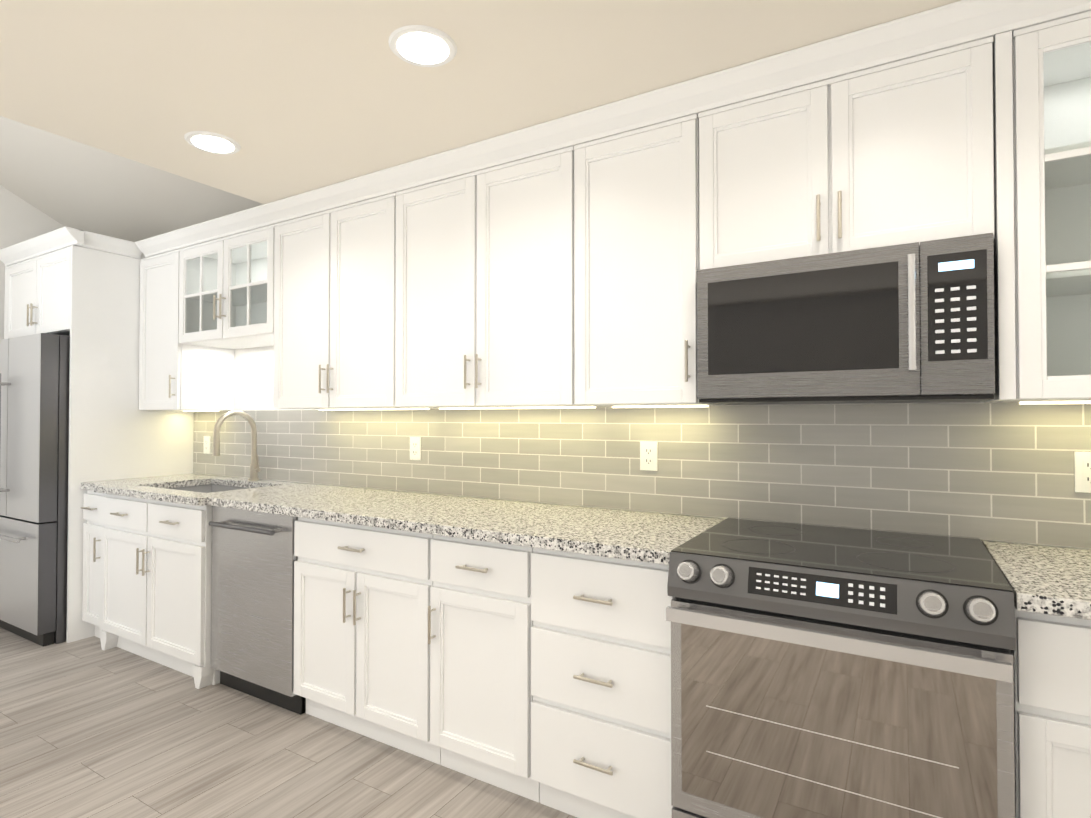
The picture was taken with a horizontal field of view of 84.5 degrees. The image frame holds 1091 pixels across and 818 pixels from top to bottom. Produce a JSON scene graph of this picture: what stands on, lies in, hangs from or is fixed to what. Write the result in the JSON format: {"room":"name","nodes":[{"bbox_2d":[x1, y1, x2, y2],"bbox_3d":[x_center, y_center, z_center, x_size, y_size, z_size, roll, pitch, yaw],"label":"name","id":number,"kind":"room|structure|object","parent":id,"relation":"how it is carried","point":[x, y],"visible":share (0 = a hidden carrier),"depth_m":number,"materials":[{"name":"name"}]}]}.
{"room":"kitchen","nodes":[
{"label":"kitchen","id":0,"kind":"room"},
{"bbox_2d":[0,185,98,339],"bbox_3d":[-4.481,-0.621,2.701,0.100,3.900,4.500,0,-1,31],"label":"wall","id":1,"kind":"structure","parent":0,"point":[21,220],"depth_m":4.08,"materials":[{"name":"white paint"}]},
{"bbox_2d":[0,116,262,255],"bbox_3d":[-3.377,-1.779,2.120,2.409,1.198,4.400,0,-1,31],"label":"ceiling","id":2,"kind":"structure","parent":0,"point":[64,181],"depth_m":3.74,"materials":[{"name":"white paint"}]},
{"bbox_2d":[0,627,576,817],"bbox_3d":[-1.566,1.355,1.000,6.820,0.100,4.600,0,-1,31],"label":"floor","id":3,"kind":"structure","parent":0,"point":[90,727],"depth_m":2.28,"materials":[{"name":"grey wood"}]},
{"bbox_2d":[0,333,69,646],"bbox_3d":[-3.028,0.464,3.899,0.900,1.765,0.871,0,-1,31],"label":"fridge","id":4,"kind":"object","parent":3,"relation":"on","point":[34,412],"visible":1,"depth_m":3.44,"materials":[{"name":"silver metal"}]},
{"bbox_2d":[81,490,104,637],"bbox_3d":[-2.434,0.905,3.687,0.246,0.876,0.674,0,-1,31],"label":"base cabinet","id":5,"kind":"object","parent":3,"relation":"on","point":[92,526],"visible":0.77,"depth_m":3.45,"materials":[{"name":"white paint"}]},
{"bbox_2d":[0,226,193,642],"bbox_3d":[-2.958,0.162,3.958,1.035,2.369,0.761,0,-1,31],"label":"cabinet","id":6,"kind":"object","parent":3,"relation":"on","point":[76,288],"visible":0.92,"depth_m":3.62,"materials":[{"name":"white paint"}]},
{"bbox_2d":[100,494,219,688],"bbox_3d":[-1.901,0.900,3.362,0.997,0.876,0.688,0,-1,31],"label":"base cabinet","id":7,"kind":"object","parent":3,"relation":"on","point":[155,591],"visible":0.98,"depth_m":3.06,"materials":[{"name":"white paint"}]},
{"bbox_2d":[81,474,1090,619],"bbox_3d":[-0.162,0.530,2.331,5.547,0.241,0.682,0,-1,31],"label":"countertop","id":8,"kind":"structure","parent":7,"relation":"on","point":[1050,580],"depth_m":2.19,"materials":[{"name":"stone"}]},
{"bbox_2d":[213,410,260,480],"bbox_3d":[-1.786,0.215,3.491,0.096,0.420,0.279,0,-1,31],"label":"faucet","id":9,"kind":"object","parent":8,"relation":"on","point":[255,469],"visible":1,"depth_m":3.56,"materials":[{"name":"silver metal"}]},
{"bbox_2d":[209,506,305,714],"bbox_3d":[-1.204,0.896,2.960,0.602,0.874,0.664,0,-1,31],"label":"dishwasher","id":10,"kind":"object","parent":3,"relation":"on","point":[253,558],"visible":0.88,"depth_m":2.70,"materials":[{"name":"silver metal"}]},
{"bbox_2d":[293,517,440,764],"bbox_3d":[-0.606,0.890,2.619,0.762,0.876,0.644,0,-1,31],"label":"base cabinet","id":11,"kind":"object","parent":3,"relation":"on","point":[361,644],"visible":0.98,"depth_m":2.35,"materials":[{"name":"white paint"}]},
{"bbox_2d":[428,535,539,802],"bbox_3d":[-0.092,0.885,2.314,0.427,0.876,0.644,0,-1,31],"label":"base cabinet","id":12,"kind":"object","parent":3,"relation":"on","point":[480,623],"visible":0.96,"depth_m":2.07,"materials":[{"name":"white paint"}]},
{"bbox_2d":[531,548,673,817],"bbox_3d":[0.303,0.882,2.079,0.488,0.876,0.644,0,-1,31],"label":"drawers","id":13,"kind":"object","parent":3,"relation":"on","point":[601,687],"visible":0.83,"depth_m":1.83,"materials":[{"name":"white paint"}]},
{"bbox_2d":[666,517,1015,817],"bbox_3d":[0.820,0.854,1.715,0.756,0.922,0.727,0,-1,31],"label":"range","id":14,"kind":"object","parent":3,"relation":"on","point":[823,671],"visible":1,"depth_m":1.46,"materials":[{"name":"silver metal"}]},
{"bbox_2d":[1011,606,1090,817],"bbox_3d":[1.392,0.873,1.433,0.495,0.876,0.644,0,-1,31],"label":"base cabinet","id":15,"kind":"object","parent":3,"relation":"on","point":[1052,699],"visible":0.71,"depth_m":1.29,"materials":[{"name":"white paint"}]},
{"bbox_2d":[0,0,960,203],"bbox_3d":[-0.530,-1.124,0.421,4.210,0.100,4.400,0,-1,31],"label":"ceiling","id":16,"kind":"structure","parent":0,"point":[293,97],"depth_m":1.85,"materials":[{"name":"beige paint"}]},
{"bbox_2d":[184,131,240,154],"bbox_3d":[-1.306,-1.042,2.357,0.196,0.008,0.196,0,-1,31],"label":"recessed light","id":17,"kind":"object","parent":16,"relation":"in","point":[212,142],"visible":1,"depth_m":2.34,"materials":[{"name":"white plastic"}]},
{"bbox_2d":[388,25,456,66],"bbox_3d":[-0.356,-1.051,1.747,0.196,0.008,0.196,0,-1,31],"label":"recessed light","id":18,"kind":"object","parent":16,"relation":"in","point":[422,45],"visible":1,"depth_m":1.73,"materials":[{"name":"white plastic"}]},
{"bbox_2d":[135,0,1090,257],"bbox_3d":[-0.143,-1.005,2.327,5.486,0.081,0.092,0,-1,31],"label":"crown molding","id":19,"kind":"structure","parent":16,"relation":"attached to","point":[961,22],"depth_m":1.96,"materials":[{"name":"white paint"}]},
{"bbox_2d":[140,254,1090,549],"bbox_3d":[-0.418,-0.618,2.964,6.820,3.900,0.100,0,-1,31],"label":"wall","id":20,"kind":"structure","parent":0,"point":[252,378],"depth_m":3.70,"materials":[{"name":"white paint"}]},
{"bbox_2d":[139,249,233,411],"bbox_3d":[-2.275,-0.463,3.781,0.447,0.958,0.384,0,-1,31],"label":"wall cabinet","id":21,"kind":"object","parent":20,"relation":"attached to","point":[175,374],"visible":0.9,"depth_m":3.66,"materials":[{"name":"white paint"}]},
{"bbox_2d":[179,224,274,348],"bbox_3d":[-1.698,-0.666,3.441,0.887,0.561,0.384,0,-1,31],"label":"wall cabinet","id":22,"kind":"object","parent":20,"relation":"attached to","point":[226,292],"visible":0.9,"depth_m":3.42,"materials":[{"name":"white paint"}]},
{"bbox_2d":[273,193,428,410],"bbox_3d":[-0.950,-0.474,2.994,0.847,0.958,0.384,0,-1,31],"label":"wall cabinet","id":23,"kind":"object","parent":20,"relation":"attached to","point":[334,303],"visible":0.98,"depth_m":2.84,"materials":[{"name":"white paint"}]},
{"bbox_2d":[395,146,610,409],"bbox_3d":[-0.202,-0.480,2.550,0.887,0.958,0.384,0,-1,31],"label":"wall cabinet","id":24,"kind":"object","parent":20,"relation":"attached to","point":[484,318],"visible":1,"depth_m":2.39,"materials":[{"name":"white paint"}]},
{"bbox_2d":[193,403,1090,548],"bbox_3d":[0.015,0.202,2.632,5.548,0.419,0.008,0,-1,31],"label":"tile backsplash","id":25,"kind":"structure","parent":20,"relation":"attached to","point":[1004,472],"depth_m":2.22,"materials":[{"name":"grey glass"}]},
{"bbox_2d":[203,436,210,453],"bbox_3d":[-2.233,0.237,3.958,0.072,0.116,0.007,0,-1,31],"label":"electrical outlet","id":26,"kind":"object","parent":25,"relation":"attached to","point":[206,446],"visible":1,"depth_m":3.95,"materials":[{"name":"white plastic"}]},
{"bbox_2d":[410,437,420,459],"bbox_3d":[-0.655,0.198,3.021,0.072,0.116,0.007,0,-1,31],"label":"electrical outlet","id":27,"kind":"object","parent":25,"relation":"attached to","point":[415,448],"visible":1,"depth_m":3.02,"materials":[{"name":"white plastic"}]},
{"bbox_2d":[640,441,657,470],"bbox_3d":[0.411,0.186,2.388,0.072,0.116,0.007,0,-1,31],"label":"electrical outlet","id":28,"kind":"object","parent":25,"relation":"attached to","point":[648,455],"visible":1,"depth_m":2.38,"materials":[{"name":"white plastic"}]},
{"bbox_2d":[1074,452,1090,492],"bbox_3d":[1.554,0.180,1.709,0.072,0.116,0.007,0,-1,31],"label":"electrical outlet","id":29,"kind":"object","parent":25,"relation":"attached to","point":[1082,468],"visible":1,"depth_m":1.72,"materials":[{"name":"white plastic"}]},
{"bbox_2d":[574,114,723,407],"bbox_3d":[0.377,-0.485,2.206,0.455,0.958,0.384,0,-1,31],"label":"wall cabinet","id":30,"kind":"object","parent":20,"relation":"attached to","point":[636,235],"visible":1,"depth_m":2.07,"materials":[{"name":"white paint"}]},
{"bbox_2d":[698,36,994,269],"bbox_3d":[0.912,-0.706,1.892,0.779,0.526,0.384,0,-1,31],"label":"wall cabinet","id":31,"kind":"object","parent":20,"relation":"attached to","point":[897,153],"visible":0.9,"depth_m":1.73,"materials":[{"name":"white paint"}]},
{"bbox_2d":[697,233,994,404],"bbox_3d":[0.891,-0.231,1.850,0.756,0.418,0.446,0,-1,31],"label":"microwave","id":32,"kind":"object","parent":31,"relation":"attached to","point":[908,323],"visible":1,"depth_m":1.67,"materials":[{"name":"silver metal"}]},
{"bbox_2d":[983,31,1015,402],"bbox_3d":[1.274,-0.497,1.695,0.035,0.950,0.348,0,-1,31],"label":"cabinet filler","id":33,"kind":"object","parent":20,"relation":"attached to","point":[1004,317],"visible":0.79,"depth_m":1.55,"materials":[{"name":"white paint"}]},
{"bbox_2d":[1003,11,1090,404],"bbox_3d":[1.486,-0.494,1.569,0.452,0.958,0.348,0,-1,31],"label":"wall cabinet","id":34,"kind":"object","parent":20,"relation":"attached to","point":[1051,63],"visible":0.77,"depth_m":1.53,"materials":[{"name":"white paint"}]}
]}

